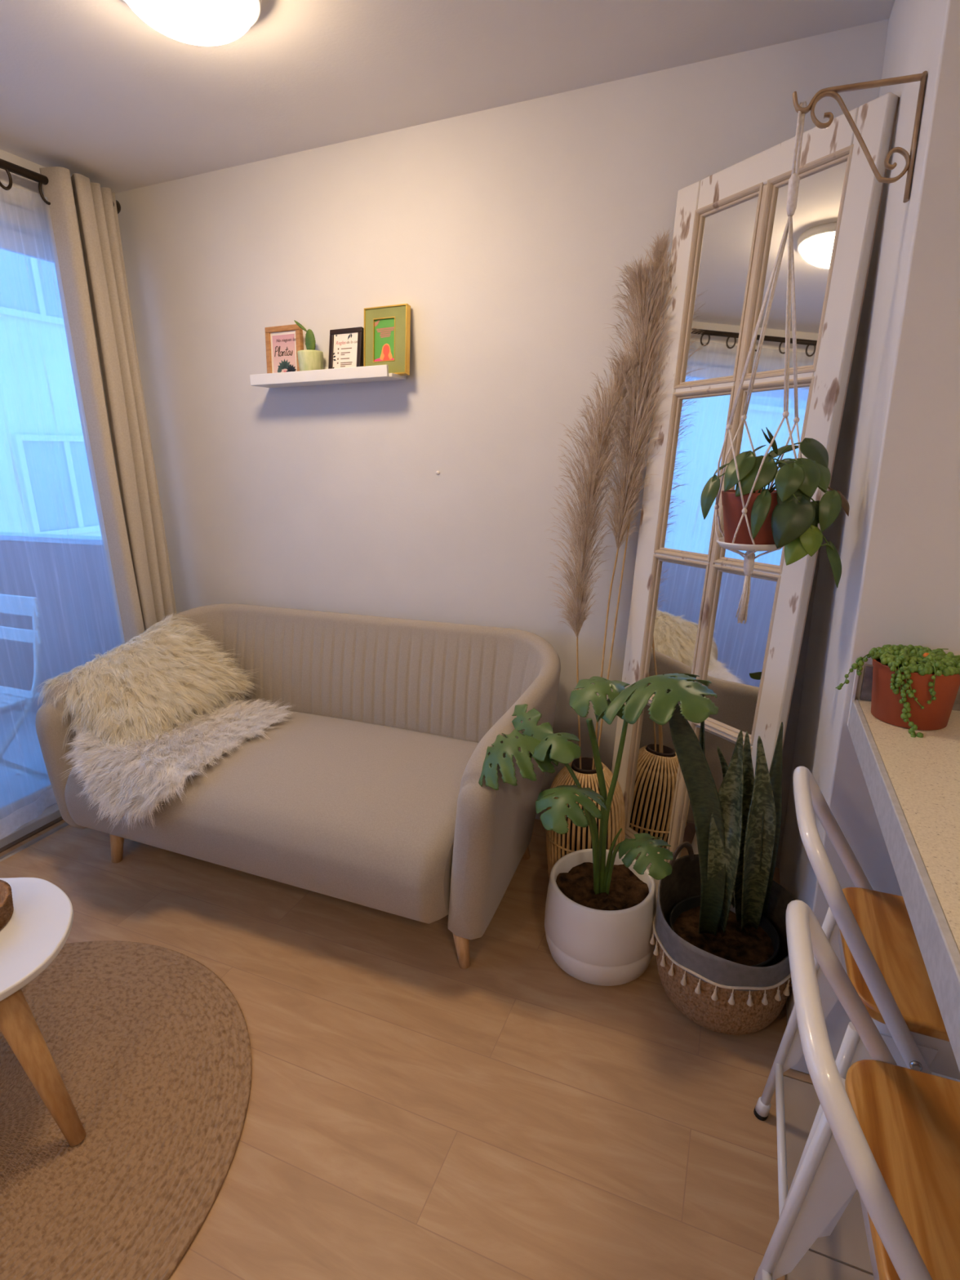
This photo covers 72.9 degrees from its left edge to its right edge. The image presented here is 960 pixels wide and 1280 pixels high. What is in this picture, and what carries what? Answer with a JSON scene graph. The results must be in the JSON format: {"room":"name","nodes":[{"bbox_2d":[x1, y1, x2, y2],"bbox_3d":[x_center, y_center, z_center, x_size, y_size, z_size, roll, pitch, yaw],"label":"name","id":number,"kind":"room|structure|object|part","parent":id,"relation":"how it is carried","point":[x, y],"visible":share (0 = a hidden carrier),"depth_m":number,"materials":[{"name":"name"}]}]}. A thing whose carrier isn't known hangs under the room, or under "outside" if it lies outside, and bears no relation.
{"room":"living room","nodes":[
{"label":"living room","id":0,"kind":"room"},
{"bbox_2d":[0,149,47,216],"bbox_3d":[-2.431,0.049,0.626,0.150,2.350,5.040,6,17,22],"label":"wall","id":1,"kind":"structure","parent":0,"point":[18,181],"depth_m":2.21,"materials":[{"name":"paint"}]},
{"bbox_2d":[0,201,61,848],"bbox_3d":[-2.188,-0.040,1.200,0.100,2.200,3.690,6,17,22],"label":"window","id":2,"kind":"structure","parent":1,"relation":"in","point":[51,813],"depth_m":2.43,"materials":[{"name":"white glass"}]},
{"bbox_2d":[0,816,62,853],"bbox_3d":[-2.163,1.017,1.497,0.121,0.007,3.690,6,17,22],"label":"baseboard","id":3,"kind":"structure","parent":1,"relation":"attached to","point":[60,819],"depth_m":2.45,"materials":[{"name":"laminate"}]},
{"bbox_2d":[0,822,68,862],"bbox_3d":[-2.062,1.022,1.472,0.028,0.005,3.720,6,17,22],"label":"trim","id":4,"kind":"structure","parent":1,"relation":"attached to","point":[17,850],"depth_m":2.41,"materials":[{"name":"metal"}]},
{"bbox_2d":[0,158,120,213],"bbox_3d":[-2.169,-1.111,0.650,0.104,0.060,4.082,6,17,22],"label":"curtain rod","id":5,"kind":"object","parent":1,"relation":"attached to","point":[15,169],"visible":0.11,"depth_m":2.14,"materials":[{"name":"brown metal"}]},
{"bbox_2d":[0,168,124,838],"bbox_3d":[-2.103,-0.052,1.019,0.079,2.233,3.740,6,17,22],"label":"sheer curtain","id":6,"kind":"object","parent":5,"relation":"hanging from","point":[9,824],"visible":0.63,"depth_m":2.29,"materials":[{"name":"white fabric"}]},
{"bbox_2d":[39,166,177,644],"bbox_3d":[-1.403,-0.519,2.618,0.149,2.300,0.241,2,16,8],"label":"curtain","id":7,"kind":"object","parent":5,"relation":"hanging from","point":[86,237],"visible":0.7,"depth_m":2.45,"materials":[{"name":"fabric"}]},
{"bbox_2d":[0,539,121,714],"bbox_3d":[-3.017,0.579,1.335,1.340,0.980,4.780,6,17,22],"label":"balcony railing","id":8,"kind":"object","parent":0,"point":[83,587],"depth_m":3.36,"materials":[{"name":"grey"}]},
{"bbox_2d":[0,531,102,545],"bbox_3d":[-3.034,0.101,1.214,1.370,0.045,4.800,6,17,22],"label":"trim","id":9,"kind":"structure","parent":8,"relation":"on","point":[41,538],"depth_m":3.25,"materials":[{"name":"paint"}]},
{"bbox_2d":[0,710,874,1279],"bbox_3d":[-0.708,1.400,0.305,6.523,0.120,5.280,6,17,22],"label":"floor","id":10,"kind":"structure","parent":0,"point":[412,1113],"depth_m":1.43,"materials":[{"name":"brown wood"}]},
{"bbox_2d":[0,593,48,780],"bbox_3d":[-2.047,0.279,2.582,0.400,0.843,0.504,6,17,22],"label":"balcony chair","id":11,"kind":"object","parent":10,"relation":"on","point":[30,611],"visible":0.68,"depth_m":2.64,"materials":[{"name":"metal"}]},
{"bbox_3d":[-1.880,0.296,2.516,0.022,0.839,0.504,6,17,22],"label":"leg","id":12,"kind":"part","parent":11,"relation":"part of","materials":[{"name":"white metal"}]},
{"bbox_3d":[-1.890,0.480,2.591,0.022,0.446,0.456,6,17,22],"label":"leg","id":13,"kind":"part","parent":11,"relation":"part of","materials":[{"name":"white metal"}]},
{"bbox_2d":[0,940,252,1279],"bbox_3d":[-1.101,1.047,1.326,1.206,0.008,1.206,6,17,22],"label":"round rug","id":14,"kind":"object","parent":10,"relation":"on","point":[150,1049],"visible":0.88,"depth_m":1.39,"materials":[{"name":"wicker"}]},
{"bbox_2d":[0,877,86,1146],"bbox_3d":[-1.234,0.838,1.350,0.813,0.396,0.647,6,17,22],"label":"coffee table","id":15,"kind":"object","parent":14,"relation":"on","point":[39,926],"visible":0.99,"depth_m":1.32,"materials":[{"name":"white paint"}]},
{"bbox_2d":[0,880,13,929],"bbox_3d":[-1.120,0.594,1.384,0.212,0.050,0.212,6,17,22],"label":"woven tray","id":16,"kind":"object","parent":15,"relation":"on","point":[6,908],"visible":1,"depth_m":1.41,"materials":[{"name":"brown wicker"}]},
{"bbox_3d":[-0.901,0.848,1.308,0.165,0.387,0.060,6,17,22],"label":"leg","id":17,"kind":"part","parent":15,"relation":"part of","materials":[{"name":"brown wood"}]},
{"bbox_2d":[35,603,560,968],"bbox_3d":[-0.599,0.382,2.244,1.688,0.783,0.840,6,17,22],"label":"sofa","id":18,"kind":"object","parent":10,"relation":"on","point":[371,796],"visible":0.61,"depth_m":2.03,"materials":[{"name":"beige fabric"}]},
{"bbox_3d":[-1.268,0.699,2.284,0.066,0.165,0.051,-4,16,-10],"label":"leg","id":19,"kind":"part","parent":18,"relation":"part of","materials":[{"name":"brown wood"}]},
{"bbox_2d":[31,611,260,754],"bbox_3d":[-1.181,0.189,2.393,0.446,0.464,0.691,7,18,26],"label":"cushion","id":20,"kind":"object","parent":18,"relation":"on","point":[166,671],"visible":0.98,"depth_m":2.32,"materials":[{"name":"beige fur"}]},
{"bbox_2d":[61,695,294,835],"bbox_3d":[-1.054,0.337,2.249,0.689,0.311,0.752,6,17,22],"label":"sheepskin throw","id":21,"kind":"object","parent":18,"relation":"on","point":[132,782],"visible":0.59,"depth_m":2.08,"materials":[{"name":"white fur"}]},
{"bbox_3d":[-0.627,0.492,2.200,1.397,0.286,0.683,6,17,22],"label":"seat","id":22,"kind":"part","parent":18,"relation":"part of","materials":[{"name":"beige fabric"}]},
{"bbox_3d":[-0.054,0.823,1.801,0.066,0.159,0.061,6,17,22],"label":"leg","id":23,"kind":"part","parent":18,"relation":"part of","materials":[{"name":"brown wood"}]},
{"bbox_3d":[0.130,0.690,2.255,0.087,0.163,0.053,-9,18,-27],"label":"leg","id":24,"kind":"part","parent":18,"relation":"part of","materials":[{"name":"brown wood"}]},
{"bbox_2d":[545,757,625,877],"bbox_3d":[0.334,0.593,2.070,0.251,0.436,0.251,6,17,22],"label":"vase","id":25,"kind":"object","parent":10,"relation":"on","point":[577,837],"visible":0.47,"depth_m":1.98,"materials":[{"name":"beige wicker"}]},
{"bbox_2d":[546,349,645,768],"bbox_3d":[0.335,-0.054,2.074,0.282,1.619,0.256,-15,21,-41],"label":"pampas grass","id":26,"kind":"object","parent":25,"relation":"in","point":[586,515],"depth_m":1.96,"materials":[{"name":"beige plant"}]},
{"bbox_2d":[591,248,679,769],"bbox_3d":[0.406,-0.164,2.003,0.264,1.868,0.247,-7,17,-20],"label":"pampas grass","id":27,"kind":"object","parent":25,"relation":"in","point":[621,515],"depth_m":1.86,"materials":[{"name":"beige plant"}]},
{"bbox_2d":[594,227,677,768],"bbox_3d":[0.407,-0.183,1.973,0.285,1.921,0.164,-11,19,-32],"label":"pampas grass","id":28,"kind":"object","parent":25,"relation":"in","point":[660,255],"depth_m":1.83,"materials":[{"name":"beige plant"}]},
{"bbox_2d":[478,673,718,986],"bbox_3d":[0.264,0.481,1.670,0.555,0.872,0.409,0,16,3],"label":"monstera","id":29,"kind":"object","parent":10,"relation":"on","point":[601,904],"visible":0.99,"depth_m":1.64,"materials":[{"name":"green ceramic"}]},
{"bbox_3d":[0.240,0.477,1.701,0.148,0.466,0.089,6,17,22],"label":"stem","id":30,"kind":"part","parent":29,"relation":"part of","materials":[{"name":"green plant"}]},
{"bbox_3d":[0.284,0.525,1.666,0.025,0.393,0.155,9,18,30],"label":"stem","id":31,"kind":"part","parent":29,"relation":"part of","materials":[{"name":"green plant"}]},
{"bbox_3d":[0.306,0.447,1.723,0.065,0.508,0.021,6,17,22],"label":"stem","id":32,"kind":"part","parent":29,"relation":"part of","materials":[{"name":"green plant"}]},
{"bbox_2d":[544,848,657,986],"bbox_3d":[0.334,0.766,1.800,0.309,0.251,0.309,6,17,22],"label":"pot","id":33,"kind":"object","parent":29,"relation":"attached to","point":[599,931],"depth_m":1.69,"materials":[{"name":"white ceramic"}]},
{"bbox_3d":[0.336,0.409,1.670,0.035,0.610,0.069,-12,19,-34],"label":"stem","id":34,"kind":"part","parent":29,"relation":"part of","materials":[{"name":"green plant"}]},
{"bbox_3d":[0.354,0.595,1.684,0.028,0.247,0.122,-7,17,-19],"label":"stem","id":35,"kind":"part","parent":29,"relation":"part of","materials":[{"name":"green plant"}]},
{"bbox_2d":[649,841,795,1035],"bbox_3d":[0.616,0.747,1.640,0.361,0.365,0.361,6,17,22],"label":"woven basket","id":36,"kind":"object","parent":10,"relation":"on","point":[718,994],"visible":0.68,"depth_m":1.54,"materials":[{"name":"wicker"}]},
{"bbox_3d":[0.539,0.574,1.736,0.101,0.082,0.012,-9,18,-27],"label":"handle","id":37,"kind":"part","parent":36,"relation":"part of","materials":[{"name":"brown wicker"}]},
{"bbox_3d":[0.615,0.745,1.639,0.348,0.013,0.348,6,17,22],"label":"trim cord","id":38,"kind":"part","parent":36,"relation":"part of","materials":[{"name":"white fabric"}]},
{"bbox_2d":[662,674,782,966],"bbox_3d":[0.584,0.495,1.580,0.315,0.858,0.262,6,17,22],"label":"snake plant","id":39,"kind":"object","parent":36,"relation":"in","point":[737,826],"visible":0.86,"depth_m":1.52,"materials":[{"name":"green plant"}]},
{"bbox_3d":[0.613,0.817,1.661,0.262,0.194,0.262,6,17,22],"label":"nursery pot","id":40,"kind":"part","parent":39,"relation":"part of","materials":[{"name":"black plastic"}]},
{"bbox_2d":[611,92,899,913],"bbox_3d":[0.619,-0.149,1.749,0.204,2.032,0.557,-10,18,-28],"label":"mirror door","id":41,"kind":"structure","parent":10,"relation":"on","point":[730,224],"depth_m":1.65,"materials":[{"name":"beige paint"}]},
{"bbox_3d":[0.566,0.751,1.959,0.044,0.186,0.414,-10,18,-28],"label":"rail","id":42,"kind":"part","parent":41,"relation":"part of","materials":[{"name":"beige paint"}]},
{"bbox_3d":[0.525,0.419,1.973,0.056,0.460,0.208,-10,18,-28],"label":"pane moulding","id":43,"kind":"part","parent":41,"relation":"part of","materials":[{"name":"paint"}]},
{"bbox_3d":[0.533,0.418,1.977,0.039,0.448,0.196,-10,18,-28],"label":"mirror pane","id":44,"kind":"part","parent":41,"relation":"part of","materials":[{"name":"silver metal"}]},
{"bbox_3d":[0.551,-0.017,1.868,0.053,0.434,0.208,-10,18,-28],"label":"pane moulding","id":45,"kind":"part","parent":41,"relation":"part of","materials":[{"name":"paint"}]},
{"bbox_3d":[0.560,-0.018,1.872,0.037,0.422,0.196,-10,18,-28],"label":"mirror pane","id":46,"kind":"part","parent":41,"relation":"part of","materials":[{"name":"silver metal"}]},
{"bbox_3d":[0.577,-0.445,1.765,0.054,0.442,0.208,-10,18,-28],"label":"pane moulding","id":47,"kind":"part","parent":41,"relation":"part of","materials":[{"name":"paint"}]},
{"bbox_3d":[0.586,-0.446,1.769,0.038,0.430,0.196,-10,18,-28],"label":"mirror pane","id":48,"kind":"part","parent":41,"relation":"part of","materials":[{"name":"silver metal"}]},
{"bbox_3d":[0.641,0.469,1.794,0.039,0.448,0.196,-10,18,-28],"label":"mirror pane","id":49,"kind":"part","parent":41,"relation":"part of","materials":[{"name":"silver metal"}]},
{"bbox_3d":[0.632,0.470,1.790,0.056,0.460,0.208,-10,18,-28],"label":"pane moulding","id":50,"kind":"part","parent":41,"relation":"part of","materials":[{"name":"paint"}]},
{"bbox_3d":[0.604,-0.881,1.660,0.054,0.439,0.208,-10,18,-28],"label":"pane moulding","id":51,"kind":"part","parent":41,"relation":"part of","materials":[{"name":"paint"}]},
{"bbox_3d":[0.612,-0.882,1.664,0.037,0.427,0.196,-10,18,-28],"label":"mirror pane","id":52,"kind":"part","parent":41,"relation":"part of","materials":[{"name":"silver metal"}]},
{"bbox_3d":[0.658,0.034,1.685,0.053,0.434,0.208,-10,18,-28],"label":"pane moulding","id":53,"kind":"part","parent":41,"relation":"part of","materials":[{"name":"paint"}]},
{"bbox_3d":[0.667,0.033,1.690,0.037,0.422,0.196,-10,18,-28],"label":"mirror pane","id":54,"kind":"part","parent":41,"relation":"part of","materials":[{"name":"silver metal"}]},
{"bbox_3d":[0.684,-0.394,1.582,0.054,0.442,0.208,-10,18,-28],"label":"pane moulding","id":55,"kind":"part","parent":41,"relation":"part of","materials":[{"name":"paint"}]},
{"bbox_3d":[0.693,-0.395,1.586,0.038,0.430,0.196,-10,18,-28],"label":"mirror pane","id":56,"kind":"part","parent":41,"relation":"part of","materials":[{"name":"silver metal"}]},
{"bbox_3d":[0.679,-1.100,1.513,0.035,0.076,0.414,-10,18,-28],"label":"rail","id":57,"kind":"part","parent":41,"relation":"part of","materials":[{"name":"beige paint"}]},
{"bbox_3d":[0.711,-0.830,1.477,0.054,0.439,0.208,-10,18,-28],"label":"pane moulding","id":58,"kind":"part","parent":41,"relation":"part of","materials":[{"name":"paint"}]},
{"bbox_3d":[0.720,-0.832,1.481,0.037,0.427,0.196,-10,18,-28],"label":"mirror pane","id":59,"kind":"part","parent":41,"relation":"part of","materials":[{"name":"silver metal"}]},
{"bbox_2d":[753,765,959,1279],"bbox_3d":[0.732,0.670,1.048,0.496,0.848,0.365,6,17,22],"label":"bar chair","id":60,"kind":"object","parent":10,"relation":"on","point":[871,933],"visible":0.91,"depth_m":0.98,"materials":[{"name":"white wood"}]},
{"bbox_3d":[0.623,0.737,1.281,0.091,0.540,0.018,13,21,39],"label":"leg","id":61,"kind":"part","parent":60,"relation":"part of","materials":[{"name":"white metal"}]},
{"bbox_3d":[0.509,0.815,1.014,0.090,0.540,0.018,1,16,6],"label":"leg","id":62,"kind":"part","parent":60,"relation":"part of","materials":[{"name":"white metal"}]},
{"bbox_3d":[0.728,0.502,1.000,0.300,0.021,0.300,6,17,22],"label":"seat","id":63,"kind":"part","parent":60,"relation":"part of","materials":[{"name":"brown wood"}]},
{"bbox_2d":[754,899,959,1279],"bbox_3d":[0.568,0.766,0.719,0.496,0.848,0.365,5,17,20],"label":"bar chair","id":64,"kind":"object","parent":10,"relation":"on","point":[887,1131],"visible":1,"depth_m":0.73,"materials":[{"name":"metal"}]},
{"bbox_3d":[0.452,0.835,0.948,0.091,0.540,0.018,12,20,37],"label":"leg","id":65,"kind":"part","parent":64,"relation":"part of","materials":[{"name":"white metal"}]},
{"bbox_3d":[0.564,0.599,0.671,0.300,0.021,0.300,5,17,20],"label":"seat","id":66,"kind":"part","parent":64,"relation":"part of","materials":[{"name":"brown wood"}]},
{"bbox_2d":[0,0,894,193],"bbox_3d":[-0.110,-0.921,-0.559,5.160,0.100,5.200,6,17,22],"label":"ceiling","id":67,"kind":"structure","parent":0,"point":[90,89],"depth_m":1.71,"materials":[{"name":"paint"}]},
{"bbox_2d":[122,0,261,45],"bbox_3d":[-0.628,-1.374,1.405,0.306,0.090,0.306,6,17,22],"label":"ceiling lamp","id":68,"kind":"object","parent":67,"relation":"attached to","point":[194,22],"visible":1,"depth_m":1.40,"materials":[{"name":"white paint"}]},
{"bbox_2d":[115,18,888,867],"bbox_3d":[0.117,-0.462,2.292,3.560,2.350,0.120,6,17,22],"label":"wall","id":69,"kind":"structure","parent":0,"point":[504,231],"depth_m":2.23,"materials":[{"name":"paint"}]},
{"bbox_2d":[249,364,406,387],"bbox_3d":[-0.546,-0.943,2.305,0.583,0.058,0.112,6,17,22],"label":"ledge","id":70,"kind":"object","parent":69,"relation":"attached to","point":[326,375],"visible":0.84,"depth_m":2.26,"materials":[{"name":"white paint"}]},
{"bbox_2d":[264,324,303,373],"bbox_3d":[-0.719,-1.050,2.396,0.155,0.197,0.037,6,17,22],"label":"framed print","id":71,"kind":"object","parent":70,"relation":"on","point":[282,343],"visible":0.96,"depth_m":2.39,"materials":[{"name":"brown wood"}]},
{"bbox_2d":[293,320,323,371],"bbox_3d":[-0.603,-1.029,2.307,0.089,0.199,0.089,-10,18,-30],"label":"cactus pot","id":72,"kind":"object","parent":70,"relation":"on","point":[309,359],"visible":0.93,"depth_m":2.29,"materials":[{"name":"ceramic"}]},
{"bbox_3d":[-0.602,-0.979,2.322,0.089,0.094,0.089,6,17,22],"label":"pot","id":73,"kind":"part","parent":72,"relation":"part of","materials":[{"name":"yellow ceramic"}]},
{"bbox_2d":[328,326,364,368],"bbox_3d":[-0.468,-1.002,2.280,0.132,0.168,0.057,6,17,22],"label":"framed print","id":74,"kind":"object","parent":70,"relation":"on","point":[345,344],"visible":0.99,"depth_m":2.27,"materials":[{"name":"black paint"}]},
{"bbox_2d":[363,303,410,375],"bbox_3d":[-0.317,-1.014,2.210,0.167,0.222,0.054,6,17,22],"label":"framed print","id":75,"kind":"object","parent":70,"relation":"on","point":[387,329],"visible":0.89,"depth_m":2.20,"materials":[{"name":"yellow wood"}]},
{"bbox_2d":[778,0,959,1080],"bbox_3d":[1.955,-0.143,1.079,2.405,2.350,0.805,6,17,22],"label":"wall","id":76,"kind":"structure","parent":0,"point":[896,465],"depth_m":1.16,"materials":[{"name":"paint"}]},
{"bbox_2d":[791,71,927,202],"bbox_3d":[0.624,-0.833,1.097,0.196,0.186,0.019,6,17,22],"label":"bracket","id":77,"kind":"object","parent":76,"relation":"attached to","point":[832,91],"visible":1,"depth_m":1.08,"materials":[{"name":"metal"}]},
{"bbox_2d":[714,101,807,623],"bbox_3d":[0.544,-0.475,1.236,0.151,0.917,0.151,2,16,9],"label":"macrame hanger","id":78,"kind":"object","parent":77,"relation":"hanging from","point":[749,557],"visible":0.84,"depth_m":1.21,"materials":[{"name":"white fabric"}]},
{"bbox_2d":[700,426,849,587],"bbox_3d":[0.568,-0.257,1.259,0.146,0.298,0.237,-13,20,-37],"label":"plant","id":79,"kind":"object","parent":78,"relation":"hanging from","point":[785,516],"visible":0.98,"depth_m":1.22,"materials":[{"name":"green plant"}]},
{"bbox_3d":[0.547,-0.245,1.301,0.129,0.103,0.129,6,17,22],"label":"pot","id":80,"kind":"part","parent":79,"relation":"part of","materials":[{"name":"orange ceramic"}]},
{"bbox_3d":[0.563,-0.303,1.239,0.017,0.072,0.084,-2,16,-5],"label":"stem","id":81,"kind":"part","parent":79,"relation":"part of","materials":[{"name":"green plant"}]},
{"bbox_3d":[0.576,-0.283,1.234,0.059,0.040,0.068,6,17,22],"label":"stem","id":82,"kind":"part","parent":79,"relation":"part of","materials":[{"name":"green plant"}]},
{"bbox_3d":[0.588,-0.328,1.262,0.074,0.107,0.035,6,17,22],"label":"stem","id":83,"kind":"part","parent":79,"relation":"part of","materials":[{"name":"green plant"}]},
{"bbox_3d":[0.560,-0.307,1.242,0.003,0.078,0.101,-15,21,-41],"label":"stem","id":84,"kind":"part","parent":79,"relation":"part of","materials":[{"name":"green plant"}]},
{"bbox_3d":[0.594,-0.281,1.242,0.096,0.043,0.026,6,17,22],"label":"stem","id":85,"kind":"part","parent":79,"relation":"part of","materials":[{"name":"green plant"}]},
{"bbox_3d":[0.606,-0.291,1.247,0.125,0.045,0.068,6,17,22],"label":"stem","id":86,"kind":"part","parent":79,"relation":"part of","materials":[{"name":"green plant"}]},
{"bbox_3d":[0.621,-0.906,1.077,0.192,0.032,0.018,6,17,22],"label":"hook arm","id":87,"kind":"part","parent":77,"relation":"part of","materials":[{"name":"metal"}]},
{"bbox_2d":[847,662,959,1071],"bbox_3d":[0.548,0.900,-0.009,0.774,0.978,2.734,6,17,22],"label":"countertop","id":88,"kind":"structure","parent":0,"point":[913,784],"depth_m":0.84,"materials":[{"name":"stone"}]},
{"bbox_2d":[835,644,959,737],"bbox_3d":[0.734,0.077,1.111,0.172,0.137,0.144,-7,17,-20],"label":"potted plant","id":89,"kind":"object","parent":88,"relation":"on","point":[914,687],"visible":1,"depth_m":1.07,"materials":[{"name":"ceramic"}]},
{"bbox_2d":[871,658,959,730],"bbox_3d":[0.746,0.086,1.120,0.136,0.102,0.136,6,17,22],"label":"pot","id":90,"kind":"object","parent":89,"relation":"attached to","point":[914,695],"depth_m":1.07,"materials":[{"name":"ceramic"}]},
{"label":"outside","id":91,"kind":"structure","parent":0,"visible":0},
{"bbox_2d":[0,248,98,536],"bbox_3d":[-7.030,-4.220,11.010,6.100,21.000,19.600,6,17,22],"label":"apartment building","id":92,"kind":"structure","parent":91,"point":[56,364],"depth_m":8.73,"materials":[{"name":"blue"}]}
]}

